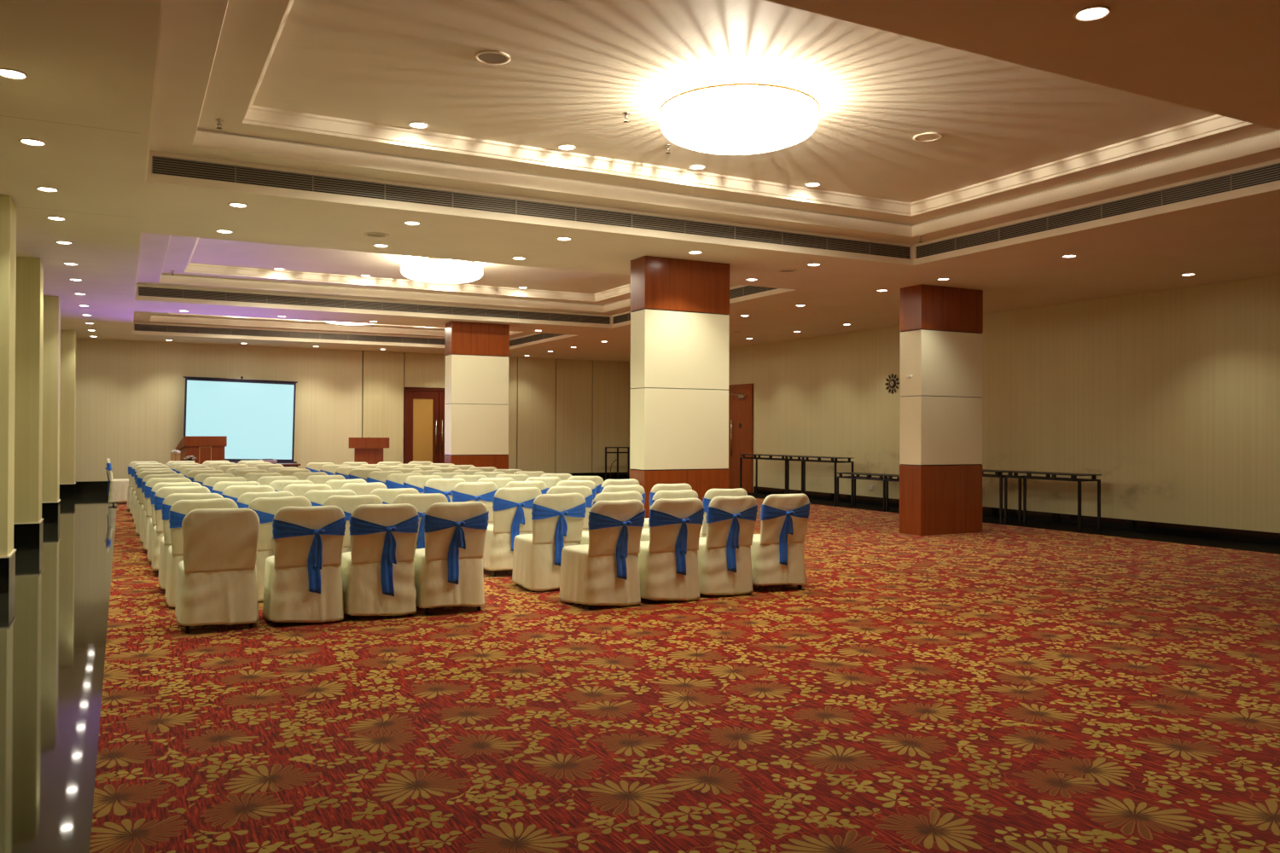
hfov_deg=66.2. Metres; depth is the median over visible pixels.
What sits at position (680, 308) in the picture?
column
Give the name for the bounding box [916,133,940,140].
grille
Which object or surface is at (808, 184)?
recessed light
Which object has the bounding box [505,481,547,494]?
banquet chair
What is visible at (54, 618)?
floor
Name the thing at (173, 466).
banquet chair
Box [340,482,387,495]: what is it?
banquet chair
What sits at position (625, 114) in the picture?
sprinkler
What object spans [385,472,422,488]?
banquet chair
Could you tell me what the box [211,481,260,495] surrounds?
banquet chair
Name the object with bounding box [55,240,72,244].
recessed light
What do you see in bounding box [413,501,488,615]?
banquet chair
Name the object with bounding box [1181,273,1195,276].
recessed light
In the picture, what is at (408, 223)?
recessed light
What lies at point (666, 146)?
sprinkler
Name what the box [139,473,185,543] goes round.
banquet chair
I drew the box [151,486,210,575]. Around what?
banquet chair
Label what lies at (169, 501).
banquet chair
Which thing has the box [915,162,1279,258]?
ceiling vent
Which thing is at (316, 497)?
banquet chair
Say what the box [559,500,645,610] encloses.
banquet chair
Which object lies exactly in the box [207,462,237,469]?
banquet chair
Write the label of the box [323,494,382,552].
banquet chair
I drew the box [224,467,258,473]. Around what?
banquet chair
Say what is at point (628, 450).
table
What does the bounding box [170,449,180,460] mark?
holder
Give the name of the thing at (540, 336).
ceiling vent
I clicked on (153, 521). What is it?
banquet chair
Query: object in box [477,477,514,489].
banquet chair
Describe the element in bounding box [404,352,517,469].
wall panel
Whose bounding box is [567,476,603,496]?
banquet chair
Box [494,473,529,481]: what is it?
banquet chair
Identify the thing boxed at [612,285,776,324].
ceiling vent
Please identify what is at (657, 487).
banquet chair
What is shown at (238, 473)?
banquet chair
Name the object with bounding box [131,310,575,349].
trim
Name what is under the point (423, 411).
door
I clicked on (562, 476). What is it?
banquet chair
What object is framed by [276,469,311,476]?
banquet chair
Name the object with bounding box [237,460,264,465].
banquet chair
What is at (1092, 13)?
recessed light
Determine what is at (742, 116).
chandelier
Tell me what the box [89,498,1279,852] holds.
floor
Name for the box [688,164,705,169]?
recessed light
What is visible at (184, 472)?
banquet chair
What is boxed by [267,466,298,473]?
banquet chair
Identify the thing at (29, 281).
column
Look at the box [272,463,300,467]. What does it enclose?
table
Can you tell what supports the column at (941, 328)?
on the floor at (54, 618)
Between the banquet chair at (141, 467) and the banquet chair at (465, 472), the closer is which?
the banquet chair at (465, 472)
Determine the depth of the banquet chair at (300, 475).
13.13 m
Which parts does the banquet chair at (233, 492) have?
sash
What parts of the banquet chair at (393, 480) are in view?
sash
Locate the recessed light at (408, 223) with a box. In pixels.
[403,221,420,225]
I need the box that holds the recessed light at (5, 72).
[0,68,28,80]
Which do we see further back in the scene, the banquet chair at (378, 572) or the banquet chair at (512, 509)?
the banquet chair at (512, 509)
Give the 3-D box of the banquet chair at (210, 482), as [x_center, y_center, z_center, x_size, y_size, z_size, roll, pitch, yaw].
[-5.077,1.042,11.969,0.546,0.886,0.656,0,0,-28]
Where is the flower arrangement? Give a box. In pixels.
[184,455,196,462]
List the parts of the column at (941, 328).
cream panel, cream panel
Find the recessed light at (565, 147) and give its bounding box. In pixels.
[557,144,575,151]
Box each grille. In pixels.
[366,233,385,237]
[477,52,506,63]
[779,270,795,272]
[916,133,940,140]
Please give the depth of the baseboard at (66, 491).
20.53 m
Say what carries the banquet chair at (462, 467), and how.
on the floor at (999, 689)
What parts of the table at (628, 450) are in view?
rail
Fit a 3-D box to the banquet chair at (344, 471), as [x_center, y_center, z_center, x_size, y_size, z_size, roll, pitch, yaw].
[-4.609,1.065,15.576,0.550,0.884,0.660,0,0,-27]
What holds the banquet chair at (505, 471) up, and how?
on the floor at (999, 689)
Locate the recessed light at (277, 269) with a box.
[273,267,285,270]
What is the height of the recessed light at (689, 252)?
0.013 m
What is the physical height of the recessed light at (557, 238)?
0.013 m
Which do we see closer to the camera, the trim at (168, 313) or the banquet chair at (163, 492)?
the banquet chair at (163, 492)
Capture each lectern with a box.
[175,436,226,464]
[348,436,389,464]
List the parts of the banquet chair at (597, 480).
sash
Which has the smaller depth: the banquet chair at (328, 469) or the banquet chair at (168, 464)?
the banquet chair at (328, 469)
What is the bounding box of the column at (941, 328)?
[899,284,983,535]
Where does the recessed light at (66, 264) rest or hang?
in the ceiling
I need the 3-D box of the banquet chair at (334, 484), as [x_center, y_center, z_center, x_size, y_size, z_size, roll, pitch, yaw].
[-3.507,1.045,11.513,0.543,0.886,0.652,0,0,-29]
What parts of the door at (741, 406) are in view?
handle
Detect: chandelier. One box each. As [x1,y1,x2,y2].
[325,321,370,325]
[400,256,483,283]
[659,73,819,154]
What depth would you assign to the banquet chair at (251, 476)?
12.83 m
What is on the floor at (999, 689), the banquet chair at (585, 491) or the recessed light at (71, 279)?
the banquet chair at (585, 491)
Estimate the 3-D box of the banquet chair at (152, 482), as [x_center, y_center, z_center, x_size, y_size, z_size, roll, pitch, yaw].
[-5.618,1.038,11.710,0.545,0.885,0.656,0,0,-26]
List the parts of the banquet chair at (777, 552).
leg, seat, sash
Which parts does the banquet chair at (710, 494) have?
seat, sash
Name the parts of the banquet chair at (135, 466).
seat, sash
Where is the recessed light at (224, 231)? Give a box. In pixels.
[215,229,233,233]
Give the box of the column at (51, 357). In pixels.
[41,296,60,501]
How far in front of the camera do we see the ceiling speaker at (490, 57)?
6.89 m
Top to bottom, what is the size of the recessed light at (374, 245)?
0.013 m
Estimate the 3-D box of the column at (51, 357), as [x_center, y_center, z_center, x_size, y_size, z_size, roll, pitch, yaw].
[-9.612,-0.271,15.424,0.850,3.537,0.550,0,0,-28]
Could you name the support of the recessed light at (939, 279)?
in the ceiling
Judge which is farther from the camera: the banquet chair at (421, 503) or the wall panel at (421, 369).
the wall panel at (421, 369)
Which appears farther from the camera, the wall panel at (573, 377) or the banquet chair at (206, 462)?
the wall panel at (573, 377)
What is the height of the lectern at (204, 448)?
1.310 m
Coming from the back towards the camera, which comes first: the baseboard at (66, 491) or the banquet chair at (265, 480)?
the baseboard at (66, 491)
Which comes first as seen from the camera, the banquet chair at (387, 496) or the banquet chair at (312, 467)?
the banquet chair at (387, 496)
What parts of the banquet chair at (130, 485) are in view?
seat, sash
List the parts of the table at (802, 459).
leg, leg, rail, leg, leg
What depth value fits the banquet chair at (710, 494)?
9.64 m
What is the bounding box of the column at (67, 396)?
[59,329,75,483]
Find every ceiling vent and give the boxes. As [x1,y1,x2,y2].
[134,324,444,344]
[138,286,610,324]
[152,156,910,258]
[509,332,563,346]
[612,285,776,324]
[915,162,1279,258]
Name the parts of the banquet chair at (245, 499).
sash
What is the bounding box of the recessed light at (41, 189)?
[35,186,58,192]
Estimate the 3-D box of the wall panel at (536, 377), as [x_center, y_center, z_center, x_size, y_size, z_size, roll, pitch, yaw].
[-2.948,-0.174,27.863,1.146,3.537,0.100,0,0,-28]
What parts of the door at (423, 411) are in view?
panel, handle, handle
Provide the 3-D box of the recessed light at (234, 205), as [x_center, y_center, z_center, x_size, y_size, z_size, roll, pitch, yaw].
[-3.714,-2.045,9.082,0.172,0.013,0.172,0,0,-28]
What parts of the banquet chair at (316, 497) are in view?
sash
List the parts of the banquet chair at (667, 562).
seat, sash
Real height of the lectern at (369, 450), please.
1.301 m
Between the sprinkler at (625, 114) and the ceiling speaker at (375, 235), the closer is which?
the sprinkler at (625, 114)
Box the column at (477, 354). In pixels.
[444,320,509,469]
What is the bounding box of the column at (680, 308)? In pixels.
[629,256,729,525]
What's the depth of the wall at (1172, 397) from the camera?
15.22 m
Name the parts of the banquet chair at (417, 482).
sash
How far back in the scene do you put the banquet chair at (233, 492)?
9.88 m
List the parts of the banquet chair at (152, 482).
seat, sash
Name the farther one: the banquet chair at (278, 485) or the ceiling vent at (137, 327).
the ceiling vent at (137, 327)
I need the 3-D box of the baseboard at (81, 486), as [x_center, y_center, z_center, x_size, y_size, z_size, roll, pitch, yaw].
[-6.980,1.436,25.668,15.070,0.260,0.020,0,0,-28]
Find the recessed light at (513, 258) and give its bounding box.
[512,256,525,260]
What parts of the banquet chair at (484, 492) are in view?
sash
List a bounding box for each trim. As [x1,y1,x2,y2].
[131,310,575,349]
[133,232,795,328]
[145,0,1279,265]
[149,313,522,336]
[159,236,630,312]
[168,313,445,328]
[184,237,630,302]
[192,0,1279,237]
[242,0,1251,216]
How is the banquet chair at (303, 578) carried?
on the floor at (999, 689)
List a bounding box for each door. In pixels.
[403,388,445,464]
[727,384,753,493]
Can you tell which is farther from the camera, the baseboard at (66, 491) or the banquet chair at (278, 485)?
the baseboard at (66, 491)
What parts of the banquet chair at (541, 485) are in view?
sash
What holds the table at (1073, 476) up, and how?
on the floor at (54, 618)
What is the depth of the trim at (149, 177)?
9.57 m
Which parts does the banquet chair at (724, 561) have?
seat, sash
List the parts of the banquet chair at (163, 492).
seat, sash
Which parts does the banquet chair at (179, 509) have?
seat, sash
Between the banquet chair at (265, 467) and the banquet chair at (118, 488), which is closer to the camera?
the banquet chair at (265, 467)
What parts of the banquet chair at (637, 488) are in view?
sash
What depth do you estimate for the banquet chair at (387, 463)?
17.72 m
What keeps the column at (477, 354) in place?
on the floor at (54, 618)
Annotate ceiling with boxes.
[0,0,1279,361]
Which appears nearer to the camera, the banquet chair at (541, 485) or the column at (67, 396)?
the banquet chair at (541, 485)
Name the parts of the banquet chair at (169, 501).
seat, sash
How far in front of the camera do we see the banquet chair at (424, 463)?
18.04 m
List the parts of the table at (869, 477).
leg, leg, rail, leg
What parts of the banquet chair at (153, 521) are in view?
seat, sash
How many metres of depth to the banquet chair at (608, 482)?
11.52 m
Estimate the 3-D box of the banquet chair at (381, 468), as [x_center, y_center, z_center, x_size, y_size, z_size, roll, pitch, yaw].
[-4.115,1.067,15.861,0.544,0.886,0.653,0,0,-27]
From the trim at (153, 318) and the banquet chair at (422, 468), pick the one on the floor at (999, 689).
the banquet chair at (422, 468)
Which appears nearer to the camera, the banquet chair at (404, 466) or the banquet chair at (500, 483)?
the banquet chair at (500, 483)
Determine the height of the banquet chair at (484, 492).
0.884 m
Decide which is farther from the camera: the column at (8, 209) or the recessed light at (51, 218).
the recessed light at (51, 218)
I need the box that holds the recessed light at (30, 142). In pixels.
[18,138,46,146]
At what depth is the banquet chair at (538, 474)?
13.77 m
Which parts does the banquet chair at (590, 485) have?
sash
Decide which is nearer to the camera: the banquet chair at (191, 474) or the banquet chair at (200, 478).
the banquet chair at (200, 478)
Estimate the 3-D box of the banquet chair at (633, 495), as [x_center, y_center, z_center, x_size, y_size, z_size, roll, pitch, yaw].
[-0.322,1.046,9.378,0.543,0.886,0.652,0,0,-27]
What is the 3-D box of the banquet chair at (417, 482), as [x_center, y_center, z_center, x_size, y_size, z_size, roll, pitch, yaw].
[-2.830,1.054,12.559,0.545,0.885,0.656,0,0,-27]
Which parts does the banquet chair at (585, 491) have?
sash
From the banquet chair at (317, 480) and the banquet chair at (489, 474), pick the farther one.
the banquet chair at (489, 474)
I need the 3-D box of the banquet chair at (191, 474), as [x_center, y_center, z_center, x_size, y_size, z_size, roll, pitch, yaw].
[-6.190,1.048,13.960,0.546,0.885,0.654,0,0,-29]
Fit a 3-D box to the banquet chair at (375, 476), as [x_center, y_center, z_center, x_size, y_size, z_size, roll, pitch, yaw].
[-3.655,1.058,13.911,0.543,0.886,0.652,0,0,-27]
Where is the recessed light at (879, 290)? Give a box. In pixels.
[876,289,888,291]
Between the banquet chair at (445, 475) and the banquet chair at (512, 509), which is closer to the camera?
the banquet chair at (512, 509)
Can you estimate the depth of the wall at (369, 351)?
26.14 m
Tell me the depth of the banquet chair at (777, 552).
8.86 m
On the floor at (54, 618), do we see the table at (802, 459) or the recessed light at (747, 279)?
the table at (802, 459)
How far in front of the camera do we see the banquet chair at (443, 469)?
15.02 m
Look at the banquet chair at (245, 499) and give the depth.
8.85 m
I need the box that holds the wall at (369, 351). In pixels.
[361,350,535,437]
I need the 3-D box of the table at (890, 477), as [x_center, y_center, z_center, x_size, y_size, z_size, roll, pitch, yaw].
[5.058,1.236,17.602,0.480,0.665,1.410,0,0,-28]
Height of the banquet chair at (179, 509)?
0.886 m
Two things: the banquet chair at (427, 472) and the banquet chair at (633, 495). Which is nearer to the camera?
the banquet chair at (633, 495)
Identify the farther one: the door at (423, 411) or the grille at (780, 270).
the door at (423, 411)
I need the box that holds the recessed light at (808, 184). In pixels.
[804,182,820,186]
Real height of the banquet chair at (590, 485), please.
0.886 m
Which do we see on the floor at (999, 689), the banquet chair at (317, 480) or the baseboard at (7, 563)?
the banquet chair at (317, 480)
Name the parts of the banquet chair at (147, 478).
seat, sash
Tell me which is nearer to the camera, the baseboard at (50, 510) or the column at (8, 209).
the column at (8, 209)
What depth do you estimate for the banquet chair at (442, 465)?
16.94 m
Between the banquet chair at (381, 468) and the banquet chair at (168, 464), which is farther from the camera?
the banquet chair at (168, 464)
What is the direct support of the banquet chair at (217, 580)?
on the floor at (999, 689)
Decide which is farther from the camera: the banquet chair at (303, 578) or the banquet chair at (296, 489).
the banquet chair at (296, 489)
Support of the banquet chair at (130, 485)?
on the floor at (999, 689)
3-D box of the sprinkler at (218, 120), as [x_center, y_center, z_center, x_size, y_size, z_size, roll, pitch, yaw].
[-3.379,-2.429,7.892,0.060,0.071,0.060,0,0,-28]
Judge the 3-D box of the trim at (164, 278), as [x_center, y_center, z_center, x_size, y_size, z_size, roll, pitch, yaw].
[-2.913,-2.345,15.069,7.861,0.135,5.440,0,0,-28]
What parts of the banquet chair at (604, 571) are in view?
seat, sash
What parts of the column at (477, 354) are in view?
cream panel, cream panel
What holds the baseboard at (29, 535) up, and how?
attached to the column at (29, 281)
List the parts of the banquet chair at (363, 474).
sash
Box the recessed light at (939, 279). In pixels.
[936,278,949,280]
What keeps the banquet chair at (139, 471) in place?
on the floor at (999, 689)
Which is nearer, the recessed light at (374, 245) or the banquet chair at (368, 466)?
the recessed light at (374, 245)
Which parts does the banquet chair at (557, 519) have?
seat, sash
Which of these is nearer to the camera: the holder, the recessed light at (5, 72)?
the recessed light at (5, 72)
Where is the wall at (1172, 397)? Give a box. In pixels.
[628,274,1279,533]
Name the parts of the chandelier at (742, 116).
ceiling plate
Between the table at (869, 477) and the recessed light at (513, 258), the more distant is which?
the table at (869, 477)
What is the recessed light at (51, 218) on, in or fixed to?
in the ceiling
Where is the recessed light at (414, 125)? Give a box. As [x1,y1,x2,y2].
[408,122,428,128]
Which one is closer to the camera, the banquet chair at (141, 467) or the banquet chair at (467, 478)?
the banquet chair at (467, 478)
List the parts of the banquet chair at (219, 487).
sash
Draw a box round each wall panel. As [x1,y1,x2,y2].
[362,350,403,464]
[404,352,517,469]
[516,357,555,473]
[555,359,592,473]
[591,360,629,472]
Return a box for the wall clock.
[884,373,899,394]
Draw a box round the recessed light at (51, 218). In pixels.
[46,215,66,221]
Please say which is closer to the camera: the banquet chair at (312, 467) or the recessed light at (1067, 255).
the recessed light at (1067, 255)
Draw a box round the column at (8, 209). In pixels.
[0,194,16,556]
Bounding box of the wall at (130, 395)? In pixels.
[75,338,362,482]
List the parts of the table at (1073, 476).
leg, leg, rail, leg, leg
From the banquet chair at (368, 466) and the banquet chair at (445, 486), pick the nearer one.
the banquet chair at (445, 486)
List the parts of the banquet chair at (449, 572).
leg, seat, sash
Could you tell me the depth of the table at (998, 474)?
15.93 m
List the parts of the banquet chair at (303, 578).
seat, sash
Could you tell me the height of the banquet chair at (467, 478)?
0.886 m
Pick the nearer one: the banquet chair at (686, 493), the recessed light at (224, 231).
the banquet chair at (686, 493)
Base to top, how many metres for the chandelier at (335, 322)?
0.329 m
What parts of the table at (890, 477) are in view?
leg, rail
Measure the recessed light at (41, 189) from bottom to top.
0.013 m
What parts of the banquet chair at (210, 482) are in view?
sash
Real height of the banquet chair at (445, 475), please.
0.885 m
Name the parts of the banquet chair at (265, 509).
seat, sash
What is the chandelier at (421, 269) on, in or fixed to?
hanging from the ceiling
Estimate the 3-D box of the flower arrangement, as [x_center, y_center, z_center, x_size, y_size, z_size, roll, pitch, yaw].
[-9.025,0.674,19.716,0.239,0.190,0.228,0,0,-28]
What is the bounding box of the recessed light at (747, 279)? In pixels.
[745,278,757,280]
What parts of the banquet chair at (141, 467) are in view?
seat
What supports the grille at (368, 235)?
attached to the ceiling speaker at (375, 235)
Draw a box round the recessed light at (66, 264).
[63,262,78,265]
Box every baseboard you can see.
[0,549,16,593]
[13,518,43,550]
[41,499,60,523]
[59,482,75,499]
[75,471,627,493]
[753,486,1279,546]
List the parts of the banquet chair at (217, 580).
leg, seat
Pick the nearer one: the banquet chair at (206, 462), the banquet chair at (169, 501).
the banquet chair at (169, 501)
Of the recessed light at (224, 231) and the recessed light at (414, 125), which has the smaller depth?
the recessed light at (414, 125)
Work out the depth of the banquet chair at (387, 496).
9.47 m
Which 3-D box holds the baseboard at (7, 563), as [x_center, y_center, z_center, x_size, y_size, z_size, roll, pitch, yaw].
[-6.122,1.312,8.791,0.868,0.325,0.586,0,0,-28]
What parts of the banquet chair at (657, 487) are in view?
seat, sash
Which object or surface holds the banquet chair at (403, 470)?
on the floor at (999, 689)
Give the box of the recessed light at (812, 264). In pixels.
[807,262,820,266]
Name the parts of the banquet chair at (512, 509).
seat, sash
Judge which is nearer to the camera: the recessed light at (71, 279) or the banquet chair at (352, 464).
the recessed light at (71, 279)
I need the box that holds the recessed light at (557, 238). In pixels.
[556,237,571,240]
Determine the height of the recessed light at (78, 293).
0.013 m
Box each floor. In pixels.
[0,481,1279,852]
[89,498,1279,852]
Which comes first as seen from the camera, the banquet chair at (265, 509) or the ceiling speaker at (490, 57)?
the ceiling speaker at (490, 57)
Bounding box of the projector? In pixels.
[258,459,277,464]
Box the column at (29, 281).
[13,256,43,523]
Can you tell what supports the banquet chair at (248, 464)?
on the floor at (999, 689)
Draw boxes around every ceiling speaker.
[364,232,388,238]
[474,50,511,64]
[777,268,797,273]
[913,132,942,141]
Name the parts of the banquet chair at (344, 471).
sash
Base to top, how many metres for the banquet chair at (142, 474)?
0.886 m
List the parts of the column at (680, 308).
cream panel, cream panel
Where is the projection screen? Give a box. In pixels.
[183,376,297,463]
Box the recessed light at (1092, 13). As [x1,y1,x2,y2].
[1073,5,1111,21]
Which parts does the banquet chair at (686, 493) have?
seat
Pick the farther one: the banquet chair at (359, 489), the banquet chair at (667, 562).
the banquet chair at (359, 489)
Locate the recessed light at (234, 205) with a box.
[227,202,248,208]
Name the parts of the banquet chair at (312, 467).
sash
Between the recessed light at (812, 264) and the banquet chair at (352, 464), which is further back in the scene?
the banquet chair at (352, 464)
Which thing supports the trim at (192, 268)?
attached to the ceiling
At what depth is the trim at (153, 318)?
22.60 m
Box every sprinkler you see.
[215,118,223,129]
[622,112,629,122]
[664,145,671,153]
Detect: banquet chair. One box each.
[104,458,128,504]
[126,461,158,509]
[129,463,162,514]
[132,465,168,519]
[133,468,171,525]
[135,470,176,535]
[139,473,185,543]
[142,477,191,553]
[146,482,201,561]
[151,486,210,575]
[157,493,223,589]
[164,498,238,608]
[165,460,194,466]
[168,463,199,471]
[174,465,208,473]
[174,508,259,634]
[180,467,215,477]
[186,470,224,482]
[192,473,234,486]
[201,477,246,493]
[202,460,229,465]
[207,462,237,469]
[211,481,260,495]
[215,464,248,472]
[221,485,274,503]
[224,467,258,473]
[232,469,268,477]
[236,490,294,508]
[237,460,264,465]
[243,472,281,482]
[244,462,272,467]
[247,495,312,601]
[253,464,283,471]
[256,476,298,485]
[262,506,346,627]
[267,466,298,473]
[268,480,314,491]
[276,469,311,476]
[282,483,332,496]
[291,471,327,480]
[303,489,356,506]
[305,462,334,472]
[305,475,345,484]
[320,464,350,475]
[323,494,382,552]
[324,478,366,489]
[335,466,366,479]
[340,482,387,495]
[341,503,418,620]
[342,462,367,466]
[348,468,382,482]
[359,464,386,468]
[366,471,402,484]
[369,488,419,504]
[374,465,403,471]
[377,461,402,465]
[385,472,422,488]
[391,468,422,473]
[391,493,448,549]
[396,464,423,468]
[402,475,442,494]
[407,461,432,465]
[411,470,442,475]
[413,465,442,471]
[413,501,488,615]
[423,478,465,502]
[429,463,453,467]
[431,467,461,472]
[431,472,465,478]
[448,465,474,470]
[451,474,487,482]
[451,482,498,524]
[453,469,483,475]
[468,466,496,471]
[473,471,505,477]
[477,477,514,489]
[482,487,541,576]
[493,469,521,474]
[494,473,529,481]
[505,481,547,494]
[512,492,586,592]
[514,471,545,477]
[525,477,561,491]
[540,473,572,480]
[546,486,593,531]
[555,480,596,504]
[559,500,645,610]
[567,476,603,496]
[580,490,644,545]
[587,484,645,531]
[599,478,639,493]
[638,498,704,604]
[640,489,699,541]
[642,483,692,529]
[697,495,757,597]
[699,488,747,537]
[750,494,810,592]
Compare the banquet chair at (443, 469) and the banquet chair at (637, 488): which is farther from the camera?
the banquet chair at (443, 469)
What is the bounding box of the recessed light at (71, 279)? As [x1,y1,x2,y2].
[68,278,82,280]
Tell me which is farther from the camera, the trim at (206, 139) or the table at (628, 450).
the table at (628, 450)
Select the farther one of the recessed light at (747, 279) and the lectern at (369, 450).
the lectern at (369, 450)
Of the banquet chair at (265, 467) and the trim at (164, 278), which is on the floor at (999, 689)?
the banquet chair at (265, 467)
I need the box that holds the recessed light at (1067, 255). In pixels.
[1061,254,1076,257]
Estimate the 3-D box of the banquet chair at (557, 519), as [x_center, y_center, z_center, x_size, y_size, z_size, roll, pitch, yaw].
[-0.848,1.042,9.086,0.543,0.886,0.652,0,0,-27]
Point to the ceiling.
(573, 70)
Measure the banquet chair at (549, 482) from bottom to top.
0.884 m
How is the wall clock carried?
attached to the wall at (1172, 397)
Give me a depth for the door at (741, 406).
23.86 m
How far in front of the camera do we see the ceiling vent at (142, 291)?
17.44 m
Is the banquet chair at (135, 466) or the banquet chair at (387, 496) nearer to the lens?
the banquet chair at (387, 496)
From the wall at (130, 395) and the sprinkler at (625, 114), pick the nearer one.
the sprinkler at (625, 114)
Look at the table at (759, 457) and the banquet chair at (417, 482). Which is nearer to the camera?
the banquet chair at (417, 482)
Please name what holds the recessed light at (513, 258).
in the ceiling
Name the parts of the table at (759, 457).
leg, leg, rail, leg, leg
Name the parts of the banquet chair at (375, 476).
sash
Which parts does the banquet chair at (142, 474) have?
seat, sash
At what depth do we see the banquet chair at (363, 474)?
14.48 m
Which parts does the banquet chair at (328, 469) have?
sash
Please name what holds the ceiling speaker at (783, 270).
attached to the ceiling
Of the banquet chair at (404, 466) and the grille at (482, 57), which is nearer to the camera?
the grille at (482, 57)
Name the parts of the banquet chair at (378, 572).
seat, sash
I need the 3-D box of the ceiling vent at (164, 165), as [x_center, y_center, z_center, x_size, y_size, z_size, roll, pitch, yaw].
[-0.374,-2.184,10.240,8.431,0.145,0.019,0,0,-28]
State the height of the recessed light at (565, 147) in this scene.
0.013 m
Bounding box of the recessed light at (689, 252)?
[687,250,702,254]
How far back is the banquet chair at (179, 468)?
15.59 m
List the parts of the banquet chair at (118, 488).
sash, seat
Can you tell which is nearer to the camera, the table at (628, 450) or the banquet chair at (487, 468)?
the banquet chair at (487, 468)
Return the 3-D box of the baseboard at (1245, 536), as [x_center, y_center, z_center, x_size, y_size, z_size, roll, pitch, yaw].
[6.236,1.484,16.712,0.020,0.170,28.180,0,0,-28]
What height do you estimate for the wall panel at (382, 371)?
3.537 m
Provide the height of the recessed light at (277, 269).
0.013 m
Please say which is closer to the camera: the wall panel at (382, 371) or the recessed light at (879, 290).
the recessed light at (879, 290)
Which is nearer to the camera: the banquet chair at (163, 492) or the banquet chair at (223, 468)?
the banquet chair at (163, 492)
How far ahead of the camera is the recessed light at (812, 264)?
12.15 m
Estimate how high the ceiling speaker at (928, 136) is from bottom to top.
0.012 m
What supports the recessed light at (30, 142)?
in the ceiling
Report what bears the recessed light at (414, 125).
in the ceiling
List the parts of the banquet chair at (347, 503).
seat, sash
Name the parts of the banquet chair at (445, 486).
sash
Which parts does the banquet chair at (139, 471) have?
seat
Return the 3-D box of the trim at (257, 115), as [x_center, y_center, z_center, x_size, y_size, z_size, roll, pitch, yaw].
[0.866,-2.515,7.889,7.171,0.135,3.960,0,0,-28]
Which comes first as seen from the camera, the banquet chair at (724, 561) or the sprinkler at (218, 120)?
the sprinkler at (218, 120)
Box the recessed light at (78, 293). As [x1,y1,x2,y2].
[74,292,86,295]
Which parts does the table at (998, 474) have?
rail, leg, leg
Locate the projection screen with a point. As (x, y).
(257, 417)
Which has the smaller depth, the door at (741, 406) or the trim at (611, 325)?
the trim at (611, 325)
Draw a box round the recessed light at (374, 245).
[372,244,388,247]
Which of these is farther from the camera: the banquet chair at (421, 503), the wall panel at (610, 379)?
the wall panel at (610, 379)
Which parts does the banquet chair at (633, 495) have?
seat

